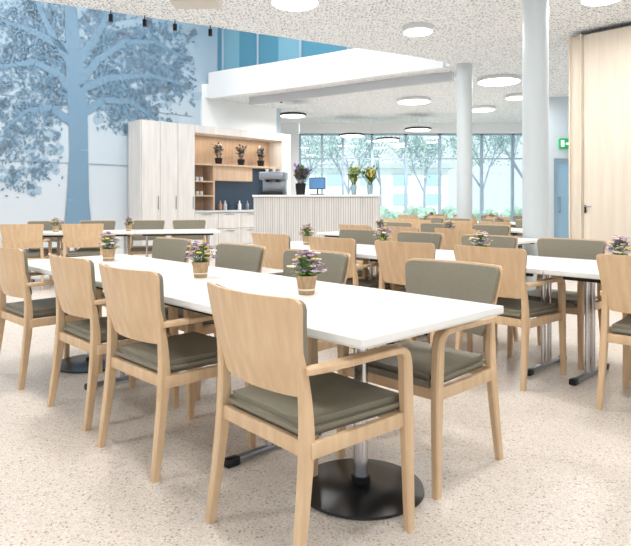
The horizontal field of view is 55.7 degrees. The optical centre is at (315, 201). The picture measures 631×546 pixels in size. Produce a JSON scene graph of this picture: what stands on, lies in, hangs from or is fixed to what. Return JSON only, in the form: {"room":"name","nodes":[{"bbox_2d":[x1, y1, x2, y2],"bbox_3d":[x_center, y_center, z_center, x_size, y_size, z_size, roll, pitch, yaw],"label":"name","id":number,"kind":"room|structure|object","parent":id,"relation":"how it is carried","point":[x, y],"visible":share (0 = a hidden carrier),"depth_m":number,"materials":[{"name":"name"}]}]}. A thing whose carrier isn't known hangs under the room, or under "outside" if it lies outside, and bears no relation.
{"room":"cafeteria","nodes":[
{"label":"cafeteria","id":0,"kind":"room"},
{"bbox_2d":[0,0,280,250],"bbox_3d":[-7.045,-2.234,11.228,16.600,6.800,0.200,0,0,-44],"label":"wall","id":1,"kind":"structure","parent":0,"point":[108,184],"depth_m":13.20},
{"bbox_2d":[60,248,127,256],"bbox_3d":[-8.634,1.116,9.547,11.980,0.100,0.030,0,0,-44],"label":"baseboard","id":2,"kind":"structure","parent":1,"relation":"attached to","point":[117,251],"depth_m":13.55,"materials":[{"name":"white paint"}]},
{"bbox_2d":[0,0,205,237],"bbox_3d":[-7.724,-2.302,10.422,14.504,6.275,0.029,0,0,-44],"label":"mural","id":3,"kind":"object","parent":1,"relation":"attached to","point":[74,79],"visible":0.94,"depth_m":12.85,"materials":[{"name":"blue"}]},
{"bbox_2d":[170,0,221,8],"bbox_3d":[-1.500,-2.554,7.515,0.600,0.160,0.370,0,0,0],"label":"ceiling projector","id":4,"kind":"object","parent":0,"point":[178,4],"depth_m":7.48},
{"bbox_2d":[201,97,276,132],"bbox_3d":[-1.994,-2.234,15.893,2.450,0.800,0.050,0,0,-44],"label":"wall","id":5,"kind":"structure","parent":0,"point":[214,113],"depth_m":15.79,"materials":[{"name":"white paint"}]},
{"bbox_2d":[281,123,298,194],"bbox_3d":[-1.885,-0.734,20.100,2.631,3.800,0.200,0,0,0],"label":"wall","id":6,"kind":"structure","parent":0,"point":[292,129],"depth_m":20.00,"materials":[{"name":"white paint"}]},
{"bbox_2d":[299,134,521,227],"bbox_3d":[4.171,-0.559,20.060,9.460,3.450,0.120,0,0,0],"label":"window","id":7,"kind":"structure","parent":6,"relation":"in","point":[371,158],"depth_m":20.00,"materials":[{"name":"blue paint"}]},
{"bbox_2d":[300,123,521,133],"bbox_3d":[5.740,-2.464,20.075,12.519,0.340,0.250,0,0,0],"label":"trim","id":8,"kind":"structure","parent":6,"relation":"attached to","point":[305,128],"depth_m":19.95,"materials":[{"name":"white paint"}]},
{"bbox_2d":[0,249,630,545],"bbox_3d":[-1.000,1.216,8.500,26.000,0.100,23.000,0,0,0],"label":"floor","id":9,"kind":"structure","parent":0,"point":[562,477],"depth_m":2.65,"materials":[{"name":"stone"}]},
{"bbox_2d":[0,224,51,289],"bbox_3d":[-3.910,0.728,8.058,0.578,0.876,0.587,0,0,-14],"label":"dining chair","id":10,"kind":"object","parent":9,"relation":"on","point":[20,236],"visible":0.81,"depth_m":7.83,"materials":[{"name":"brown wood"}]},
{"bbox_2d":[24,221,64,256],"bbox_3d":[-4.080,0.728,8.946,0.578,0.876,0.587,0,0,-14],"label":"dining chair","id":11,"kind":"object","parent":9,"relation":"on","point":[58,251],"visible":0.31,"depth_m":9.13,"materials":[{"name":"brown wood"}]},
{"bbox_2d":[0,247,102,389],"bbox_3d":[-1.853,0.728,4.056,0.578,0.876,0.587,0,0,44],"label":"dining chair","id":12,"kind":"object","parent":9,"relation":"on","point":[14,271],"visible":0.69,"depth_m":3.81,"materials":[{"name":"brown wood"}]},
{"bbox_2d":[27,230,136,281],"bbox_3d":[-3.437,0.796,8.641,1.600,0.740,0.800,0,0,-14],"label":"dining table","id":13,"kind":"object","parent":9,"relation":"on","point":[59,233],"visible":0.18,"depth_m":8.44,"materials":[{"name":"white laminate"}]},
{"bbox_2d":[49,217,61,231],"bbox_3d":[-3.726,0.323,8.564,0.174,0.207,0.169,0,0,-32],"label":"potted flowers","id":14,"kind":"object","parent":13,"relation":"on","point":[54,221],"visible":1,"depth_m":8.54,"materials":[{"name":"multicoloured plant"}]},
{"bbox_2d":[123,216,133,230],"bbox_3d":[-2.763,0.319,8.812,0.168,0.213,0.169,0,0,-10],"label":"potted flowers","id":15,"kind":"object","parent":13,"relation":"on","point":[128,226],"visible":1,"depth_m":8.78,"materials":[{"name":"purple plant"}]},
{"bbox_2d":[61,223,106,256],"bbox_3d":[-3.182,0.728,8.239,0.578,0.876,0.587,0,0,-14],"label":"dining chair","id":16,"kind":"object","parent":9,"relation":"on","point":[75,235],"visible":0.72,"depth_m":8.01,"materials":[{"name":"brown wood"}]},
{"bbox_2d":[74,220,115,250],"bbox_3d":[-3.352,0.728,9.128,0.578,0.876,0.587,0,0,-14],"label":"dining chair","id":17,"kind":"object","parent":9,"relation":"on","point":[108,224],"visible":0.29,"depth_m":9.36,"materials":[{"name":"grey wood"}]},
{"bbox_2d":[28,254,170,373],"bbox_3d":[-1.617,0.796,4.311,0.870,0.740,0.795,0,0,-44],"label":"dining table","id":18,"kind":"object","parent":9,"relation":"on","point":[76,364],"visible":0.3,"depth_m":4.26,"materials":[{"name":"white laminate"}]},
{"bbox_2d":[97,231,120,260],"bbox_3d":[-1.504,0.319,4.321,0.169,0.213,0.168,0,0,13],"label":"potted flowers","id":19,"kind":"object","parent":18,"relation":"on","point":[108,253],"visible":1,"depth_m":4.30,"materials":[{"name":"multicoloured plant"}]},
{"bbox_2d":[47,253,178,431],"bbox_3d":[-1.175,0.728,3.391,0.587,0.876,0.578,0,0,-44],"label":"dining chair","id":20,"kind":"object","parent":9,"relation":"on","point":[74,278],"visible":0.67,"depth_m":3.17,"materials":[{"name":"brown wood"}]},
{"bbox_2d":[101,237,191,339],"bbox_3d":[-1.296,0.728,4.591,0.587,0.876,0.578,0,0,-45],"label":"dining chair","id":21,"kind":"object","parent":9,"relation":"on","point":[165,248],"visible":0.2,"depth_m":4.78,"materials":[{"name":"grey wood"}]},
{"bbox_2d":[127,220,165,254],"bbox_3d":[-2.624,0.728,9.309,0.578,0.876,0.587,0,0,-14],"label":"dining chair","id":22,"kind":"object","parent":9,"relation":"on","point":[137,224],"visible":0.53,"depth_m":9.47,"materials":[{"name":"brown wood"}]},
{"bbox_2d":[97,263,255,482],"bbox_3d":[-0.684,0.728,2.836,0.587,0.876,0.578,0,0,-45],"label":"dining chair","id":23,"kind":"object","parent":9,"relation":"on","point":[135,308],"visible":0.86,"depth_m":2.64,"materials":[{"name":"brown wood"}]},
{"bbox_2d":[135,229,220,265],"bbox_3d":[-2.068,0.796,8.982,1.200,0.740,0.800,0,0,-14],"label":"dining table","id":24,"kind":"object","parent":9,"relation":"on","point":[147,232],"visible":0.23,"depth_m":8.69,"materials":[{"name":"white laminate"}]},
{"bbox_2d":[171,220,206,250],"bbox_3d":[-1.993,0.728,9.466,0.578,0.876,0.587,0,0,-14],"label":"dining chair","id":25,"kind":"object","parent":9,"relation":"on","point":[177,224],"visible":0.33,"depth_m":9.68,"materials":[{"name":"brown wood"}]},
{"bbox_2d":[50,261,357,467],"bbox_3d":[-0.718,0.796,3.372,0.870,0.740,1.794,0,0,-44],"label":"dining table","id":26,"kind":"object","parent":9,"relation":"on","point":[182,290],"visible":0.29,"depth_m":3.12,"materials":[{"name":"white laminate"}]},
{"bbox_2d":[186,241,216,277],"bbox_3d":[-0.646,0.323,3.380,0.169,0.207,0.174,0,0,8],"label":"potted flowers","id":27,"kind":"object","parent":26,"relation":"on","point":[200,268],"visible":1,"depth_m":3.35,"materials":[{"name":"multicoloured plant"}]},
{"bbox_2d":[286,249,326,294],"bbox_3d":[-0.036,0.322,2.761,0.179,0.209,0.171,0,0,0],"label":"potted flowers","id":28,"kind":"object","parent":26,"relation":"on","point":[306,281],"visible":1,"depth_m":2.73,"materials":[{"name":"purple plant"}]},
{"bbox_2d":[128,119,290,249],"bbox_3d":[-2.475,-0.334,14.972,4.420,3.000,0.615,0,0,-44],"label":"tall cabinet","id":29,"kind":"object","parent":9,"relation":"on","point":[165,159],"visible":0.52,"depth_m":14.48,"materials":[{"name":"grey"}]},
{"bbox_2d":[211,142,223,163],"bbox_3d":[-2.445,-1.224,15.019,0.305,0.561,0.342,0,0,-19],"label":"potted plant","id":30,"kind":"object","parent":29,"relation":"in","point":[217,150],"visible":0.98,"depth_m":14.96,"materials":[{"name":"black plant"}]},
{"bbox_2d":[235,144,247,164],"bbox_3d":[-1.922,-1.233,15.491,0.346,0.579,0.377,0,0,0],"label":"potted plant","id":31,"kind":"object","parent":29,"relation":"in","point":[241,151],"visible":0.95,"depth_m":15.45,"materials":[{"name":"black plant"}]},
{"bbox_2d":[255,146,265,165],"bbox_3d":[-1.478,-1.232,15.968,0.342,0.576,0.324,0,0,0],"label":"potted plant","id":32,"kind":"object","parent":29,"relation":"in","point":[260,162],"visible":0.94,"depth_m":15.90,"materials":[{"name":"black plant"}]},
{"bbox_2d":[165,243,265,400],"bbox_3d":[-0.674,0.728,3.898,0.587,0.876,0.578,0,0,-43],"label":"dining chair","id":33,"kind":"object","parent":9,"relation":"on","point":[246,257],"visible":0.29,"depth_m":3.98,"materials":[{"name":"brown wood"}]},
{"bbox_2d":[252,233,289,275],"bbox_3d":[-0.257,0.728,5.656,0.587,0.876,0.578,0,0,-43],"label":"dining chair","id":34,"kind":"object","parent":9,"relation":"on","point":[276,245],"visible":0.29,"depth_m":5.42,"materials":[{"name":"brown wood"}]},
{"bbox_2d":[216,249,350,399],"bbox_3d":[-0.156,0.728,3.357,0.587,0.876,0.578,0,0,-45],"label":"dining chair","id":35,"kind":"object","parent":9,"relation":"on","point":[337,264],"visible":0.19,"depth_m":3.43,"materials":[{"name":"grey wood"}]},
{"bbox_2d":[205,282,414,545],"bbox_3d":[-0.047,0.728,2.141,0.587,0.876,0.578,0,0,-41],"label":"dining chair","id":36,"kind":"object","parent":9,"relation":"on","point":[293,398],"visible":0.98,"depth_m":1.99,"materials":[{"name":"brown wood"}]},
{"bbox_2d":[251,241,378,280],"bbox_3d":[0.126,0.796,5.772,0.870,0.740,1.494,0,0,-44],"label":"dining table","id":37,"kind":"object","parent":9,"relation":"on","point":[361,248],"visible":0.03,"depth_m":5.47,"materials":[{"name":"white laminate"}]},
{"bbox_2d":[298,224,314,244],"bbox_3d":[-0.087,0.322,5.992,0.171,0.209,0.179,0,0,3],"label":"potted flowers","id":38,"kind":"object","parent":37,"relation":"on","point":[307,229],"visible":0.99,"depth_m":5.95,"materials":[{"name":"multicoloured plant"}]},
{"bbox_2d":[374,226,392,240],"bbox_3d":[0.599,0.319,5.277,0.169,0.213,0.168,0,0,-31],"label":"potted flowers","id":39,"kind":"object","parent":37,"relation":"on","point":[382,231],"visible":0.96,"depth_m":5.25,"materials":[{"name":"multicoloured plant"}]},
{"bbox_2d":[252,195,380,241],"bbox_3d":[0.040,0.511,12.275,2.571,1.310,0.710,0,0,10],"label":"counter","id":40,"kind":"object","parent":9,"relation":"on","point":[273,214],"depth_m":11.98,"materials":[{"name":"grey"}]},
{"bbox_2d":[259,169,287,194],"bbox_3d":[-0.881,-0.419,12.407,0.520,0.550,0.461,0,0,10],"label":"coffee machine","id":41,"kind":"object","parent":40,"relation":"on","point":[274,183],"visible":0.96,"depth_m":12.36,"materials":[{"name":"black metal"}]},
{"bbox_2d":[293,163,312,194],"bbox_3d":[-0.304,-0.485,12.344,0.475,0.683,0.517,0,0,-28],"label":"potted flowers","id":42,"kind":"object","parent":40,"relation":"on","point":[300,172],"visible":1,"depth_m":12.26,"materials":[{"name":"purple plant"}]},
{"bbox_2d":[309,177,325,194],"bbox_3d":[0.039,-0.324,12.270,0.340,0.360,0.200,0,0,10],"label":"screen","id":43,"kind":"object","parent":40,"relation":"on","point":[317,183],"visible":0.98,"depth_m":12.25,"materials":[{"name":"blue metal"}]},
{"bbox_2d":[346,163,360,194],"bbox_3d":[0.784,-0.466,12.107,0.339,0.644,0.360,0,0,16],"label":"flower vase","id":44,"kind":"object","parent":40,"relation":"on","point":[353,177],"visible":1,"depth_m":12.09,"materials":[{"name":"clear glass"}]},
{"bbox_2d":[358,165,377,194],"bbox_3d":[1.084,-0.451,12.054,0.439,0.615,0.393,0,0,38],"label":"flower vase","id":45,"kind":"object","parent":40,"relation":"on","point":[370,174],"visible":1,"depth_m":12.03,"materials":[{"name":"clear glass"}]},
{"bbox_2d":[317,231,384,238],"bbox_3d":[0.845,0.796,8.123,0.870,0.740,1.494,0,0,-44],"label":"dining table","id":46,"kind":"object","parent":9,"relation":"on","point":[327,234],"visible":0.04,"depth_m":8.25,"materials":[{"name":"white laminate"}]},
{"bbox_2d":[375,218,385,229],"bbox_3d":[0.884,0.319,8.082,0.168,0.213,0.169,0,0,16],"label":"potted flowers","id":47,"kind":"object","parent":46,"relation":"on","point":[379,222],"visible":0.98,"depth_m":8.07,"materials":[{"name":"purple plant"}]},
{"bbox_2d":[308,236,395,348],"bbox_3d":[0.290,0.728,5.085,0.587,0.876,0.578,0,0,-44],"label":"dining chair","id":48,"kind":"object","parent":9,"relation":"on","point":[345,245],"visible":0.34,"depth_m":4.84,"materials":[{"name":"brown wood"}]},
{"bbox_2d":[339,224,375,263],"bbox_3d":[0.660,0.728,7.807,0.587,0.876,0.578,0,0,-45],"label":"dining chair","id":49,"kind":"object","parent":9,"relation":"on","point":[341,226],"visible":0.11,"depth_m":7.59,"materials":[{"name":"brown wood"}]},
{"bbox_2d":[339,229,378,278],"bbox_3d":[0.294,0.728,6.141,0.587,0.876,0.578,0,0,-44],"label":"dining chair","id":50,"kind":"object","parent":9,"relation":"on","point":[361,236],"visible":0.2,"depth_m":6.27,"materials":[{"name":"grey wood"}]},
{"bbox_2d":[359,222,411,268],"bbox_3d":[1.017,0.728,8.495,0.587,0.876,0.578,0,0,-43],"label":"dining chair","id":51,"kind":"object","parent":9,"relation":"on","point":[399,224],"visible":0.14,"depth_m":8.64,"materials":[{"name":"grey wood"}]},
{"bbox_2d":[383,219,404,221],"bbox_3d":[1.488,0.728,10.470,0.587,0.876,0.578,0,0,-43],"label":"dining chair","id":52,"kind":"object","parent":9,"relation":"on","point":[384,220],"visible":0.09,"depth_m":10.21,"materials":[{"name":"brown wood"}]},
{"bbox_2d":[289,286,503,520],"bbox_3d":[0.185,0.796,2.436,0.870,0.740,0.795,0,0,-44],"label":"dining table","id":53,"kind":"object","parent":9,"relation":"on","point":[359,487],"visible":0.73,"depth_m":2.34,"materials":[{"name":"white laminate"}]},
{"bbox_2d":[384,226,418,241],"bbox_3d":[1.178,0.728,7.266,0.587,0.876,0.578,0,0,-42],"label":"dining chair","id":54,"kind":"object","parent":9,"relation":"on","point":[395,229],"visible":0.12,"depth_m":7.09,"materials":[{"name":"brown wood"}]},
{"bbox_2d":[362,231,442,289],"bbox_3d":[0.834,0.728,5.577,0.587,0.876,0.578,0,0,-42],"label":"dining chair","id":55,"kind":"object","parent":9,"relation":"on","point":[436,239],"visible":0.15,"depth_m":5.67,"materials":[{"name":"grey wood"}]},
{"bbox_2d":[398,215,417,219],"bbox_3d":[2.229,0.728,13.600,0.578,0.876,0.587,0,0,42],"label":"dining chair","id":56,"kind":"object","parent":9,"relation":"on","point":[404,217],"visible":0.29,"depth_m":13.36,"materials":[{"name":"brown wood"}]},
{"bbox_2d":[405,219,431,231],"bbox_3d":[1.868,0.728,10.073,0.587,0.876,0.578,0,0,-42],"label":"dining chair","id":57,"kind":"object","parent":9,"relation":"on","point":[415,223],"visible":0.14,"depth_m":9.86,"materials":[{"name":"brown wood"}]},
{"bbox_2d":[337,258,502,499],"bbox_3d":[0.496,0.728,2.735,0.587,0.876,0.578,0,0,-44],"label":"dining chair","id":58,"kind":"object","parent":9,"relation":"on","point":[434,364],"visible":0.56,"depth_m":2.67,"materials":[{"name":"brown wood"}]},
{"bbox_2d":[374,240,472,352],"bbox_3d":[0.803,0.728,4.550,0.578,0.876,0.587,0,0,44],"label":"dining chair","id":59,"kind":"object","parent":9,"relation":"on","point":[392,256],"visible":0.37,"depth_m":4.40,"materials":[{"name":"brown wood"}]},
{"bbox_2d":[419,217,443,222],"bbox_3d":[2.003,0.728,10.992,0.578,0.876,0.587,0,0,45],"label":"dining chair","id":60,"kind":"object","parent":9,"relation":"on","point":[434,220],"visible":0.14,"depth_m":11.09,"materials":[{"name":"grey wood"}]},
{"bbox_2d":[421,223,453,232],"bbox_3d":[1.501,0.728,7.989,0.587,0.876,0.578,0,0,-44],"label":"dining chair","id":61,"kind":"object","parent":9,"relation":"on","point":[425,227],"visible":0.13,"depth_m":8.24,"materials":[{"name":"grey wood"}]},
{"bbox_2d":[434,228,476,249],"bbox_3d":[1.697,0.728,6.724,0.587,0.876,0.578,0,0,-43],"label":"dining chair","id":62,"kind":"object","parent":9,"relation":"on","point":[451,237],"visible":0.22,"depth_m":6.54,"materials":[{"name":"brown wood"}]},
{"bbox_2d":[444,218,469,220],"bbox_3d":[2.385,0.728,10.594,0.587,0.876,0.578,0,0,-42],"label":"dining chair","id":63,"kind":"object","parent":9,"relation":"on","point":[454,219],"visible":0.11,"depth_m":10.76,"materials":[{"name":"brown wood"}]},
{"bbox_2d":[443,220,472,228],"bbox_3d":[2.401,0.728,9.518,0.587,0.876,0.578,0,0,-42],"label":"dining chair","id":64,"kind":"object","parent":9,"relation":"on","point":[460,224],"visible":0.15,"depth_m":9.24,"materials":[{"name":"brown wood"}]},
{"bbox_2d":[457,63,471,220],"bbox_3d":[2.858,-0.734,11.450,0.314,3.800,0.314,0,0,0],"label":"column","id":65,"kind":"structure","parent":9,"relation":"on","point":[464,70],"depth_m":11.32,"materials":[{"name":"white paint"}]},
{"bbox_2d":[454,216,476,224],"bbox_3d":[3.266,0.728,12.518,0.587,0.876,0.578,0,0,-45],"label":"dining chair","id":66,"kind":"object","parent":9,"relation":"on","point":[474,218],"visible":0.05,"depth_m":12.20,"materials":[{"name":"brown wood"}]},
{"bbox_2d":[428,234,518,351],"bbox_3d":[1.345,0.728,5.029,0.587,0.876,0.578,0,0,-44],"label":"dining chair","id":67,"kind":"object","parent":9,"relation":"on","point":[499,241],"visible":0.13,"depth_m":5.11,"materials":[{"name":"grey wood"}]},
{"bbox_2d":[356,249,595,375],"bbox_3d":[1.198,0.796,4.653,0.870,0.740,1.594,0,0,-44],"label":"dining table","id":68,"kind":"object","parent":9,"relation":"on","point":[535,264],"visible":0.29,"depth_m":4.22,"materials":[{"name":"white laminate"}]},
{"bbox_2d":[468,231,492,246],"bbox_3d":[1.259,0.323,4.575,0.169,0.207,0.174,0,0,-36],"label":"potted flowers","id":69,"kind":"object","parent":68,"relation":"on","point":[481,235],"visible":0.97,"depth_m":4.54,"materials":[{"name":"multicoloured plant"}]},
{"bbox_2d":[472,224,510,235],"bbox_3d":[2.055,0.728,7.410,0.587,0.876,0.578,0,0,-41],"label":"dining chair","id":70,"kind":"object","parent":9,"relation":"on","point":[504,230],"visible":0.2,"depth_m":7.55,"materials":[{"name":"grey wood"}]},
{"bbox_2d":[482,219,510,221],"bbox_3d":[2.917,0.728,10.038,0.587,0.876,0.578,0,0,-43],"label":"dining chair","id":71,"kind":"object","parent":9,"relation":"on","point":[506,220],"visible":0.06,"depth_m":10.24,"materials":[{"name":"brown wood"}]},
{"bbox_2d":[478,221,521,248],"bbox_3d":[2.837,0.728,9.062,0.587,0.876,0.578,0,0,-42],"label":"dining chair","id":72,"kind":"object","parent":9,"relation":"on","point":[479,222],"visible":0.16,"depth_m":8.84,"materials":[{"name":"brown wood"}]},
{"bbox_2d":[453,245,565,390],"bbox_3d":[1.292,0.728,4.039,0.587,0.876,0.578,0,0,-42],"label":"dining chair","id":73,"kind":"object","parent":9,"relation":"on","point":[518,312],"visible":0.61,"depth_m":3.82,"materials":[{"name":"brown wood"}]},
{"bbox_2d":[511,228,521,234],"bbox_3d":[2.891,0.796,9.528,0.870,0.740,1.294,0,0,-44],"label":"dining table","id":74,"kind":"object","parent":9,"relation":"on","point":[515,231],"visible":0.02,"depth_m":8.92,"materials":[{"name":"white laminate"}]},
{"bbox_2d":[511,215,521,235],"bbox_3d":[4.280,0.728,12.519,0.587,0.876,0.578,0,0,-42],"label":"dining chair","id":75,"kind":"object","parent":9,"relation":"on","point":[515,217],"visible":0.07,"depth_m":12.80,"materials":[{"name":"brown wood"}]},
{"bbox_2d":[515,219,521,246],"bbox_3d":[3.353,0.728,9.583,0.587,0.876,0.578,0,0,-44],"label":"dining chair","id":76,"kind":"object","parent":9,"relation":"on","point":[518,222],"visible":0.08,"depth_m":9.87,"materials":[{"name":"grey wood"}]},
{"bbox_2d":[517,238,537,248],"bbox_3d":[1.848,0.796,7.075,0.870,0.740,1.394,0,0,-44],"label":"dining table","id":77,"kind":"object","parent":9,"relation":"on","point":[521,241],"visible":0.03,"depth_m":6.69,"materials":[{"name":"white laminate"}]},
{"bbox_2d":[442,220,456,227],"bbox_3d":[1.642,0.323,7.297,0.174,0.207,0.169,0,0,11],"label":"potted flowers","id":78,"kind":"object","parent":77,"relation":"on","point":[450,224],"visible":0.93,"depth_m":7.27,"materials":[{"name":"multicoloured plant"}]},
{"bbox_2d":[522,0,548,290],"bbox_3d":[2.653,-0.734,7.200,0.324,3.800,0.324,0,0,0],"label":"column","id":79,"kind":"structure","parent":9,"relation":"on","point":[535,13],"depth_m":7.08,"materials":[{"name":"white paint"}]},
{"bbox_2d":[507,238,606,369],"bbox_3d":[1.850,0.728,4.531,0.578,0.876,0.587,0,0,44],"label":"dining chair","id":80,"kind":"object","parent":9,"relation":"on","point":[573,248],"visible":0.45,"depth_m":4.51,"materials":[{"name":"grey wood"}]},
{"bbox_2d":[543,261,608,385],"bbox_3d":[2.374,0.796,3.425,0.870,0.740,1.794,0,0,-44],"label":"dining table","id":81,"kind":"object","parent":9,"relation":"on","point":[588,272],"visible":0.73,"depth_m":3.94,"materials":[{"name":"white laminate"}]},
{"bbox_2d":[604,235,630,255],"bbox_3d":[1.966,0.322,3.863,0.178,0.209,0.171,0,0,-43],"label":"potted flowers","id":82,"kind":"object","parent":81,"relation":"on","point":[619,242],"visible":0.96,"depth_m":3.85,"materials":[{"name":"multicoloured plant"}]},
{"bbox_2d":[569,25,630,255],"bbox_3d":[5.368,-0.704,8.218,0.650,3.740,3.496,0,0,-44],"label":"door","id":83,"kind":"structure","parent":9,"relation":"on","point":[600,61],"depth_m":8.97,"materials":[{"name":"brown wood"}]},
{"bbox_2d":[596,254,630,409],"bbox_3d":[1.937,0.728,3.351,0.578,0.876,0.587,0,0,44],"label":"dining chair","id":84,"kind":"object","parent":9,"relation":"on","point":[614,270],"visible":1,"depth_m":3.34,"materials":[{"name":"brown wood"}]},
{"bbox_2d":[34,0,630,122],"bbox_3d":[-1.000,-2.809,8.500,26.000,0.350,23.000,0,0,0],"label":"ceiling","id":85,"kind":"structure","parent":0,"point":[484,34],"depth_m":9.33,"materials":[{"name":"white paint"}]},
{"bbox_2d":[280,112,305,117],"bbox_3d":[-0.588,-2.435,15.600,0.700,0.399,0.700,0,0,0],"label":"pendant lamp","id":86,"kind":"object","parent":85,"relation":"hanging from","point":[284,114],"visible":1,"depth_m":15.43,"materials":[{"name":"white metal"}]},
{"bbox_2d":[271,0,318,10],"bbox_3d":[-0.263,-2.588,7.662,0.620,0.092,0.620,0,0,0],"label":"ceiling lamp","id":87,"kind":"object","parent":85,"relation":"attached to","point":[289,5],"depth_m":7.68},
{"bbox_2d":[208,48,456,104],"bbox_3d":[0.180,-2.854,13.728,6.211,0.800,1.109,0,0,34],"label":"bulkhead","id":88,"kind":"object","parent":85,"relation":"attached to","point":[355,64],"visible":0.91,"depth_m":13.25,"materials":[{"name":"white paint"}]},
{"bbox_2d":[339,133,364,137],"bbox_3d":[1.131,-2.334,18.500,0.800,0.601,0.800,0,0,0],"label":"pendant lamp","id":89,"kind":"object","parent":85,"relation":"hanging from","point":[347,135],"visible":1,"depth_m":18.25,"materials":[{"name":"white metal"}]},
{"bbox_2d":[376,137,399,140],"bbox_3d":[2.283,-2.287,18.800,0.750,0.694,0.750,0,0,0],"label":"pendant lamp","id":90,"kind":"object","parent":85,"relation":"hanging from","point":[379,138],"visible":1,"depth_m":18.54,"materials":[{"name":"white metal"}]},
{"bbox_2d":[397,96,430,104],"bbox_3d":[2.516,-2.588,15.247,0.850,0.092,0.850,0,0,0],"label":"ceiling lamp","id":91,"kind":"object","parent":85,"relation":"attached to","point":[409,100],"depth_m":15.01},
{"bbox_2d":[403,22,432,36],"bbox_3d":[1.540,-2.588,8.969,0.450,0.092,0.450,0,0,0],"label":"ceiling lamp","id":92,"kind":"object","parent":85,"relation":"attached to","point":[418,29],"depth_m":8.85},
{"bbox_2d":[405,126,431,131],"bbox_3d":[3.090,-2.396,18.000,0.800,0.475,0.800,0,0,0],"label":"pendant lamp","id":93,"kind":"object","parent":85,"relation":"hanging from","point":[417,128],"visible":1,"depth_m":17.78,"materials":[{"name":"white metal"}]},
{"bbox_2d":[472,105,495,111],"bbox_3d":[4.622,-2.588,16.573,0.720,0.092,0.720,0,0,0],"label":"ceiling lamp","id":94,"kind":"object","parent":85,"relation":"attached to","point":[479,108],"depth_m":16.34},
{"bbox_2d":[477,74,520,85],"bbox_3d":[3.905,-2.588,12.706,0.900,0.092,0.900,0,0,0],"label":"ceiling lamp","id":95,"kind":"object","parent":85,"relation":"attached to","point":[496,79],"depth_m":12.49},
{"bbox_2d":[505,93,521,99],"bbox_3d":[4.948,-2.588,14.661,0.550,0.092,0.550,0,0,0],"label":"ceiling lamp","id":96,"kind":"object","parent":85,"relation":"attached to","point":[513,96],"depth_m":14.52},
{"bbox_2d":[580,0,619,5],"bbox_3d":[3.605,-2.588,7.511,0.500,0.092,0.500,0,0,0],"label":"ceiling lamp","id":97,"kind":"object","parent":85,"relation":"attached to","point":[586,2],"depth_m":7.61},
{"bbox_2d":[549,97,568,237],"bbox_3d":[6.355,-0.734,15.100,1.310,3.800,0.200,0,0,0],"label":"wall","id":98,"kind":"structure","parent":0,"point":[561,104],"depth_m":15.00,"materials":[{"name":"white paint"}]},
{"bbox_2d":[558,138,568,148],"bbox_3d":[6.260,-1.464,14.960,0.320,0.260,0.080,0,0,0],"label":"exit sign","id":99,"kind":"object","parent":98,"relation":"attached to","point":[563,143],"visible":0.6,"depth_m":14.93,"materials":[{"name":"green"}]},
{"bbox_3d":[-3.750,-5.734,10.250,16.500,0.200,13.500,0,0,0],"label":"ceiling","id":100,"kind":"structure","parent":0,"visible":0},
{"bbox_2d":[218,28,352,70],"bbox_3d":[0.071,-4.434,13.556,6.253,2.400,0.108,0,0,34],"label":"window","id":101,"kind":"structure","parent":100,"relation":"attached to","point":[236,49],"depth_m":14.55,"materials":[{"name":"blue glass"}]},
{"label":"outside","id":102,"kind":"structure","parent":0,"visible":0},
{"bbox_2d":[472,210,504,214],"bbox_3d":[0.000,1.246,55.150,120.000,0.080,69.700,0,0,0],"label":"ground","id":103,"kind":"structure","parent":102,"point":[498,211],"depth_m":75.80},
{"bbox_2d":[299,132,344,190],"bbox_3d":[-0.657,-1.656,32.552,4.662,5.724,3.967,0,0,-32],"label":"tree","id":104,"kind":"object","parent":103,"relation":"on","point":[308,152],"visible":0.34,"depth_m":31.95,"materials":[{"name":"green plant"}]},
{"bbox_2d":[305,136,389,194],"bbox_3d":[1.642,-1.437,28.791,3.545,5.286,4.800,0,0,-44],"label":"tree","id":105,"kind":"object","parent":103,"relation":"on","point":[336,143],"visible":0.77,"depth_m":28.55,"materials":[{"name":"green plant"}]},
{"bbox_2d":[332,136,401,206],"bbox_3d":[3.431,-2.051,32.945,4.733,6.514,4.110,0,0,-28],"label":"tree","id":106,"kind":"object","parent":103,"relation":"on","point":[378,178],"visible":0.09,"depth_m":32.95,"materials":[{"name":"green plant"}]},
{"bbox_2d":[302,164,454,213],"bbox_3d":[3.000,-1.114,58.000,19.000,4.640,9.000,0,0,0],"label":"neighbouring building","id":107,"kind":"structure","parent":103,"relation":"on","point":[391,175],"depth_m":54.00,"materials":[{"name":"white"}]},
{"bbox_2d":[374,136,456,207],"bbox_3d":[5.082,-1.403,29.058,3.312,5.218,4.498,0,0,31],"label":"tree","id":108,"kind":"object","parent":103,"relation":"on","point":[430,147],"visible":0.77,"depth_m":28.96,"materials":[{"name":"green plant"}]},
{"bbox_2d":[380,205,521,220],"bbox_3d":[7.038,0.722,23.501,22.316,1.256,1.107,0,0,0],"label":"hedge","id":109,"kind":"object","parent":103,"relation":"on","point":[420,210],"visible":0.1,"depth_m":23.19,"materials":[{"name":"green plant"}]},
{"bbox_2d":[443,136,521,208],"bbox_3d":[7.949,-1.608,30.310,5.065,5.628,4.111,0,0,-42],"label":"tree","id":110,"kind":"object","parent":103,"relation":"on","point":[453,139],"visible":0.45,"depth_m":30.25,"materials":[{"name":"blue plant"}]},
{"bbox_2d":[484,136,521,177],"bbox_3d":[11.074,-2.021,31.035,6.240,6.454,3.340,0,0,-28],"label":"tree","id":111,"kind":"object","parent":103,"relation":"on","point":[517,137],"visible":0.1,"depth_m":30.70,"materials":[{"name":"blue plant"}]},
{"bbox_3d":[9.005,-0.734,15.100,3.990,3.800,0.200,0,0,0],"label":"wall","id":112,"kind":"structure","parent":0,"visible":0},
{"bbox_2d":[554,159,568,237],"bbox_3d":[6.500,0.041,15.054,1.000,2.250,0.132,0,0,0],"label":"door","id":113,"kind":"structure","parent":112,"relation":"in","point":[561,166],"depth_m":15.05,"materials":[{"name":"blue paint"}]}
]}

